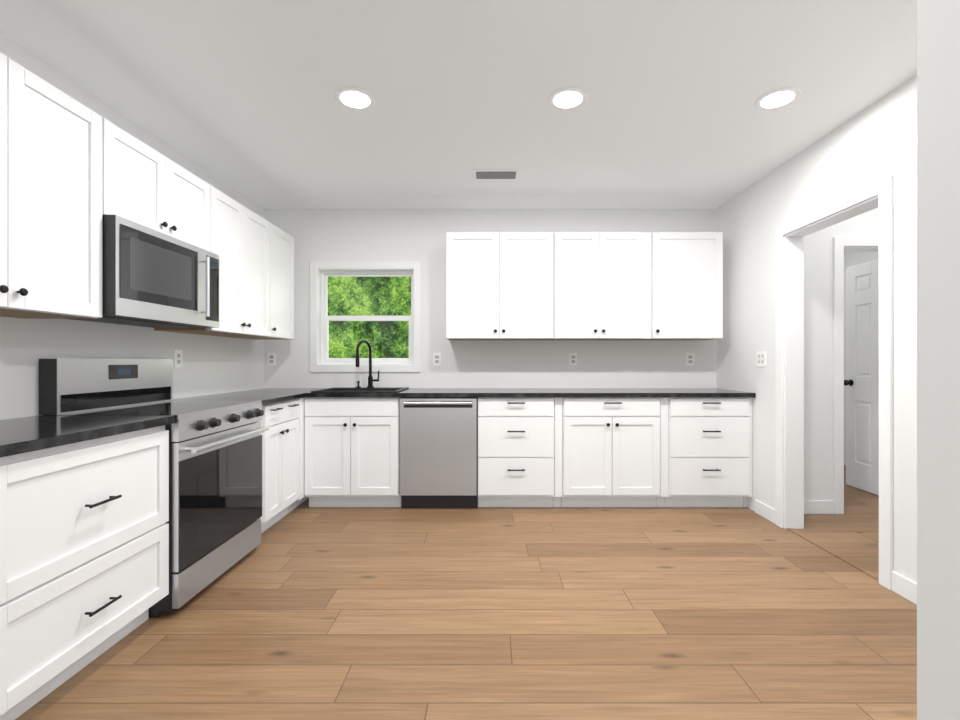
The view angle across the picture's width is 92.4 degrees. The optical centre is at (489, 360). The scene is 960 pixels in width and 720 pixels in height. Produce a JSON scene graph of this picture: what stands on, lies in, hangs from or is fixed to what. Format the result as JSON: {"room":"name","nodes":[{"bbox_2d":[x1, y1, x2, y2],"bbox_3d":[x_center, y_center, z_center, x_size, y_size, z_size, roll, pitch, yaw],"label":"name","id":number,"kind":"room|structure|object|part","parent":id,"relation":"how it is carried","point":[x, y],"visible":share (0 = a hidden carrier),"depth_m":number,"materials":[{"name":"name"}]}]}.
{"room":"kitchen","nodes":[
{"label":"kitchen","id":0,"kind":"room"},
{"bbox_2d":[0,32,263,419],"bbox_3d":[-2.115,-0.105,1.175,0.150,2.530,6.250,0,0,0],"label":"wall","id":1,"kind":"structure","parent":0,"point":[211,365],"depth_m":2.50,"materials":[{"name":"white paint"}]},
{"bbox_2d":[0,53,101,318],"bbox_3d":[-1.849,-0.626,1.613,0.374,0.883,0.793,0,0,0],"label":"upper cabinet","id":2,"kind":"object","parent":1,"relation":"attached to","point":[50,201],"visible":1,"depth_m":1.77,"materials":[{"name":"white paint"}]},
{"bbox_2d":[102,118,209,250],"bbox_3d":[-1.849,-0.855,2.398,0.374,0.427,0.772,0,0,0],"label":"upper cabinet","id":3,"kind":"object","parent":1,"relation":"attached to","point":[143,184],"visible":0.52,"depth_m":2.30,"materials":[{"name":"white paint"}]},
{"bbox_2d":[72,215,219,327],"bbox_3d":[-1.813,-0.419,2.398,0.446,0.442,0.774,0,0,0],"label":"over-the-range microwave","id":4,"kind":"object","parent":3,"relation":"attached to","point":[152,278],"visible":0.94,"depth_m":2.26,"materials":[{"name":"grey metal"}]},
{"bbox_2d":[174,350,181,367],"bbox_3d":[-2.036,-0.015,3.005,0.007,0.114,0.070,0,0,0],"label":"electrical outlet","id":5,"kind":"object","parent":1,"relation":"attached to","point":[177,358],"visible":1,"depth_m":2.99,"materials":[{"name":"white plastic"}]},
{"bbox_2d":[154,186,269,336],"bbox_3d":[-1.849,-0.626,3.159,0.374,0.883,0.743,0,0,0],"label":"upper cabinet","id":6,"kind":"object","parent":1,"relation":"attached to","point":[239,239],"visible":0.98,"depth_m":3.11,"materials":[{"name":"white paint"}]},
{"bbox_2d":[232,223,293,339],"bbox_3d":[-1.849,-0.626,3.759,0.374,0.883,0.451,0,0,0],"label":"upper cabinet","id":7,"kind":"object","parent":1,"relation":"attached to","point":[281,284],"visible":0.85,"depth_m":3.75,"materials":[{"name":"white paint"}]},
{"bbox_2d":[0,0,916,208],"bbox_3d":[0.960,-1.400,1.900,6.600,0.060,8.000,0,0,0],"label":"ceiling","id":8,"kind":"structure","parent":0,"point":[238,96],"depth_m":2.29,"materials":[{"name":"white paint"}]},
{"bbox_2d":[334,87,375,109],"bbox_3d":[-0.703,-1.365,2.400,0.208,0.008,0.208,0,0,0],"label":"recessed light","id":9,"kind":"object","parent":8,"relation":"in","point":[355,98],"visible":1,"depth_m":2.39,"materials":[{"name":"white paint"}]},
{"bbox_2d":[472,169,519,179],"bbox_3d":[0.044,-1.364,3.370,0.340,0.012,0.170,0,0,0],"label":"ceiling vent","id":10,"kind":"object","parent":8,"relation":"in","point":[495,174],"visible":0.96,"depth_m":3.36,"materials":[{"name":"white metal"}]},
{"bbox_2d":[548,87,587,109],"bbox_3d":[0.406,-1.365,2.400,0.208,0.008,0.208,0,0,0],"label":"recessed light","id":11,"kind":"object","parent":8,"relation":"in","point":[566,98],"visible":1,"depth_m":2.39,"materials":[{"name":"white paint"}]},
{"bbox_2d":[755,87,800,109],"bbox_3d":[1.500,-1.365,2.400,0.208,0.008,0.208,0,0,0],"label":"recessed light","id":12,"kind":"object","parent":8,"relation":"in","point":[777,98],"visible":1,"depth_m":2.39,"materials":[{"name":"white paint"}]},
{"bbox_2d":[15,465,916,719],"bbox_3d":[0.960,1.187,1.900,6.600,0.066,8.000,0,0,0],"label":"floor","id":13,"kind":"structure","parent":0,"point":[303,611],"depth_m":2.01,"materials":[{"name":"brown wood"}]},
{"bbox_2d":[0,425,168,719],"bbox_3d":[-1.720,0.721,1.689,0.632,0.879,0.761,0,0,0],"label":"base cabinet","id":14,"kind":"object","parent":13,"relation":"on","point":[84,554],"visible":0.98,"depth_m":1.61,"materials":[{"name":"white paint"}]},
{"bbox_2d":[0,415,175,457],"bbox_3d":[-1.726,0.263,1.286,0.622,0.035,1.572,0,0,0],"label":"countertop","id":15,"kind":"structure","parent":14,"relation":"on","point":[21,435],"depth_m":1.71,"materials":[{"name":"black stone"}]},
{"bbox_2d":[39,358,268,617],"bbox_3d":[-1.691,0.574,2.455,0.690,1.172,0.760,0,0,0],"label":"range","id":16,"kind":"object","parent":13,"relation":"on","point":[215,482],"visible":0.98,"depth_m":2.31,"materials":[{"name":"grey metal"}]},
{"bbox_2d":[260,399,298,533],"bbox_3d":[-1.720,0.721,3.159,0.632,0.879,0.636,0,0,0],"label":"base cabinet","id":17,"kind":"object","parent":13,"relation":"on","point":[280,464],"depth_m":3.16,"materials":[{"name":"white paint"}]},
{"bbox_2d":[287,398,308,513],"bbox_3d":[-1.738,0.721,3.813,0.597,0.879,0.666,0,0,0],"label":"base cabinet","id":18,"kind":"object","parent":13,"relation":"on","point":[302,497],"visible":0.15,"depth_m":3.53,"materials":[{"name":"white paint"}]},
{"bbox_2d":[305,397,401,506],"bbox_3d":[-1.071,0.721,3.834,0.730,0.879,0.624,0,0,0],"label":"base cabinet","id":19,"kind":"object","parent":13,"relation":"on","point":[352,452],"visible":0.98,"depth_m":3.56,"materials":[{"name":"white paint"}]},
{"bbox_2d":[172,392,307,405],"bbox_3d":[-1.722,0.263,3.170,0.630,0.035,0.662,0,0,0],"label":"countertop","id":20,"kind":"structure","parent":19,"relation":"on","point":[267,398],"depth_m":3.17,"materials":[{"name":"black stone"}]},
{"bbox_2d":[237,388,755,397],"bbox_3d":[0.000,0.263,3.835,4.074,0.035,0.626,0,0,0],"label":"countertop","id":21,"kind":"structure","parent":19,"relation":"on","point":[411,392],"depth_m":3.53,"materials":[{"name":"black stone"}]},
{"bbox_2d":[311,387,408,391],"bbox_3d":[-1.062,0.345,3.851,0.681,0.219,0.508,0,0,0],"label":"sink","id":22,"kind":"object","parent":21,"relation":"in","point":[366,389],"visible":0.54,"depth_m":4.00,"materials":[{"name":"black"}]},
{"bbox_2d":[355,340,378,387],"bbox_3d":[-1.057,0.027,3.982,0.164,0.417,0.206,0,0,0],"label":"faucet","id":23,"kind":"object","parent":21,"relation":"on","point":[370,380],"visible":1,"depth_m":4.04,"materials":[{"name":"black metal"}]},
{"bbox_2d":[400,398,477,507],"bbox_3d":[-0.401,0.724,3.825,0.594,0.872,0.610,0,0,0],"label":"dishwasher","id":24,"kind":"object","parent":13,"relation":"on","point":[438,452],"visible":0.83,"depth_m":3.55,"materials":[{"name":"grey metal"}]},
{"bbox_2d":[478,398,553,506],"bbox_3d":[0.201,0.721,3.830,0.595,0.879,0.632,0,0,0],"label":"drawers","id":25,"kind":"object","parent":13,"relation":"on","point":[515,452],"visible":0.98,"depth_m":3.55,"materials":[{"name":"white paint"}]},
{"bbox_2d":[553,398,562,506],"bbox_3d":[0.532,0.721,3.858,0.061,0.879,0.576,0,0,0],"label":"cabinet filler","id":26,"kind":"object","parent":13,"relation":"on","point":[558,448],"visible":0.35,"depth_m":3.57,"materials":[{"name":"white paint"}]},
{"bbox_2d":[561,398,659,506],"bbox_3d":[0.943,0.721,3.830,0.752,0.879,0.632,0,0,0],"label":"base cabinet","id":27,"kind":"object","parent":13,"relation":"on","point":[611,452],"depth_m":3.56,"materials":[{"name":"white paint"}]},
{"bbox_2d":[656,398,667,506],"bbox_3d":[1.353,0.721,3.858,0.063,0.879,0.576,0,0,0],"label":"cabinet filler","id":28,"kind":"object","parent":13,"relation":"on","point":[660,501],"visible":0.25,"depth_m":3.57,"materials":[{"name":"white paint"}]},
{"bbox_2d":[665,398,748,506],"bbox_3d":[1.698,0.721,3.830,0.620,0.879,0.632,0,0,0],"label":"drawers","id":29,"kind":"object","parent":13,"relation":"on","point":[708,452],"visible":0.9,"depth_m":3.55,"materials":[{"name":"white paint"}]},
{"bbox_2d":[743,398,751,506],"bbox_3d":[2.024,0.721,3.858,0.024,0.879,0.576,0,0,0],"label":"cabinet end panel","id":30,"kind":"object","parent":13,"relation":"on","point":[750,455],"visible":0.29,"depth_m":3.57,"materials":[{"name":"white paint"}]},
{"bbox_2d":[264,209,715,387],"bbox_3d":[-0.015,-0.105,4.225,4.350,2.530,0.150,0,0,0],"label":"wall","id":31,"kind":"structure","parent":0,"point":[368,234],"depth_m":4.15,"materials":[{"name":"white paint"}]},
{"bbox_2d":[268,353,275,365],"bbox_3d":[-1.968,-0.015,4.146,0.070,0.114,0.007,0,0,0],"label":"electrical outlet","id":32,"kind":"object","parent":31,"relation":"attached to","point":[271,359],"visible":1,"depth_m":4.14,"materials":[{"name":"white plastic"}]},
{"bbox_2d":[310,261,420,371],"bbox_3d":[-1.120,-0.398,4.141,1.000,0.997,0.015,0,0,0],"label":"window frame","id":33,"kind":"structure","parent":31,"relation":"in","point":[315,266],"depth_m":4.13,"materials":[{"name":"white paint"}]},
{"bbox_2d":[321,271,413,364],"bbox_3d":[-1.120,-0.398,4.255,0.866,0.863,0.060,0,0,0],"label":"window","id":34,"kind":"structure","parent":31,"relation":"in","point":[325,334],"depth_m":4.23,"materials":[{"name":"white paint"}]},
{"bbox_2d":[433,353,440,365],"bbox_3d":[-0.478,-0.015,4.146,0.070,0.114,0.007,0,0,0],"label":"electrical outlet","id":35,"kind":"object","parent":31,"relation":"attached to","point":[436,359],"visible":1,"depth_m":4.14,"materials":[{"name":"white plastic"}]},
{"bbox_2d":[446,232,553,339],"bbox_3d":[0.083,-0.626,3.959,0.891,0.883,0.374,0,0,0],"label":"upper cabinet","id":36,"kind":"object","parent":31,"relation":"attached to","point":[499,285],"visible":1,"depth_m":3.81,"materials":[{"name":"white paint"}]},
{"bbox_2d":[569,353,576,365],"bbox_3d":[0.750,-0.015,4.146,0.070,0.114,0.007,0,0,0],"label":"electrical outlet","id":37,"kind":"object","parent":31,"relation":"attached to","point":[572,359],"visible":1,"depth_m":4.14,"materials":[{"name":"white plastic"}]},
{"bbox_2d":[551,232,643,339],"bbox_3d":[0.901,-0.626,3.959,0.741,0.883,0.374,0,0,0],"label":"upper cabinet","id":38,"kind":"object","parent":31,"relation":"attached to","point":[598,285],"visible":1,"depth_m":3.81,"materials":[{"name":"white paint"}]},
{"bbox_2d":[638,232,722,339],"bbox_3d":[1.601,-0.626,3.959,0.652,0.883,0.374,0,0,0],"label":"upper cabinet","id":39,"kind":"object","parent":31,"relation":"attached to","point":[686,285],"depth_m":3.81,"materials":[{"name":"white paint"}]},
{"bbox_3d":[1.308,-0.626,3.983,0.066,0.883,0.326,0,0,0],"label":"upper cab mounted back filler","id":40,"kind":"part","parent":39,"relation":"part of","materials":[{"name":"white wood"}]},
{"bbox_2d":[686,353,693,365],"bbox_3d":[1.805,-0.015,4.146,0.070,0.114,0.007,0,0,0],"label":"electrical outlet","id":41,"kind":"object","parent":31,"relation":"attached to","point":[689,359],"visible":1,"depth_m":4.14,"materials":[{"name":"white plastic"}]},
{"bbox_2d":[716,75,916,582],"bbox_3d":[2.100,-0.105,1.825,0.120,2.530,7.550,0,0,0],"label":"wall","id":42,"kind":"structure","parent":0,"point":[876,141],"depth_m":2.81,"materials":[{"name":"white paint"}]},
{"bbox_2d":[756,351,765,366],"bbox_3d":[2.034,-0.015,3.455,0.010,0.114,0.115,0,0,0],"label":"light switch","id":43,"kind":"object","parent":42,"relation":"attached to","point":[760,358],"visible":1,"depth_m":3.45,"materials":[{"name":"white plastic"}]},
{"bbox_2d":[776,175,892,589],"bbox_3d":[2.100,0.110,2.792,0.156,2.100,0.935,0,0,0],"label":"door frame","id":44,"kind":"structure","parent":42,"relation":"attached to","point":[790,380],"depth_m":3.18,"materials":[{"name":"white paint"}]},
{"bbox_2d":[755,499,916,604],"bbox_3d":[2.033,1.110,2.075,0.012,0.100,2.899,0,0,0],"label":"baseboard","id":45,"kind":"structure","parent":42,"relation":"attached to","point":[904,587],"depth_m":2.29,"materials":[{"name":"white paint"}]},
{"bbox_2d":[804,207,878,499],"bbox_3d":[3.061,-0.105,3.550,1.799,2.530,0.100,0,0,0],"label":"wall","id":46,"kind":"structure","parent":0,"point":[818,365],"depth_m":3.50,"materials":[{"name":"white paint"}]},
{"bbox_2d":[804,500,833,513],"bbox_3d":[3.060,1.110,3.493,1.796,0.100,0.012,0,0,0],"label":"baseboard","id":47,"kind":"structure","parent":46,"relation":"attached to","point":[818,506],"depth_m":3.49,"materials":[{"name":"white paint"}]},
{"bbox_2d":[833,237,878,513],"bbox_3d":[3.030,0.110,3.546,0.840,2.100,0.128,0,0,0],"label":"door frame","id":48,"kind":"structure","parent":46,"relation":"attached to","point":[841,245],"depth_m":3.48,"materials":[{"name":"white paint"}]},
{"bbox_2d":[844,260,878,494],"bbox_3d":[3.345,0.141,3.961,0.189,2.022,0.686,0,0,0],"label":"hall door","id":49,"kind":"structure","parent":46,"relation":"in","point":[861,382],"depth_m":4.11,"materials":[{"name":"white paint"}]},
{"bbox_2d":[844,252,878,464],"bbox_3d":[4.010,-0.105,3.825,0.100,2.530,3.550,0,0,0],"label":"wall","id":50,"kind":"structure","parent":0,"point":[851,259],"depth_m":5.12,"materials":[{"name":"white paint"}]},
{"bbox_2d":[917,0,959,719],"bbox_3d":[1.310,-0.105,-0.588,1.459,2.530,2.425,0,0,0],"label":"wall","id":51,"kind":"structure","parent":0,"point":[938,359],"depth_m":0.59,"materials":[{"name":"white paint"}]},
{"label":"outside","id":52,"kind":"structure","parent":0,"visible":0},
{"bbox_2d":[328,276,410,357],"bbox_3d":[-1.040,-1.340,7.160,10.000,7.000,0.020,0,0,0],"label":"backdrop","id":53,"kind":"structure","parent":52,"point":[382,302],"depth_m":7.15,"materials":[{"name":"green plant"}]}
]}

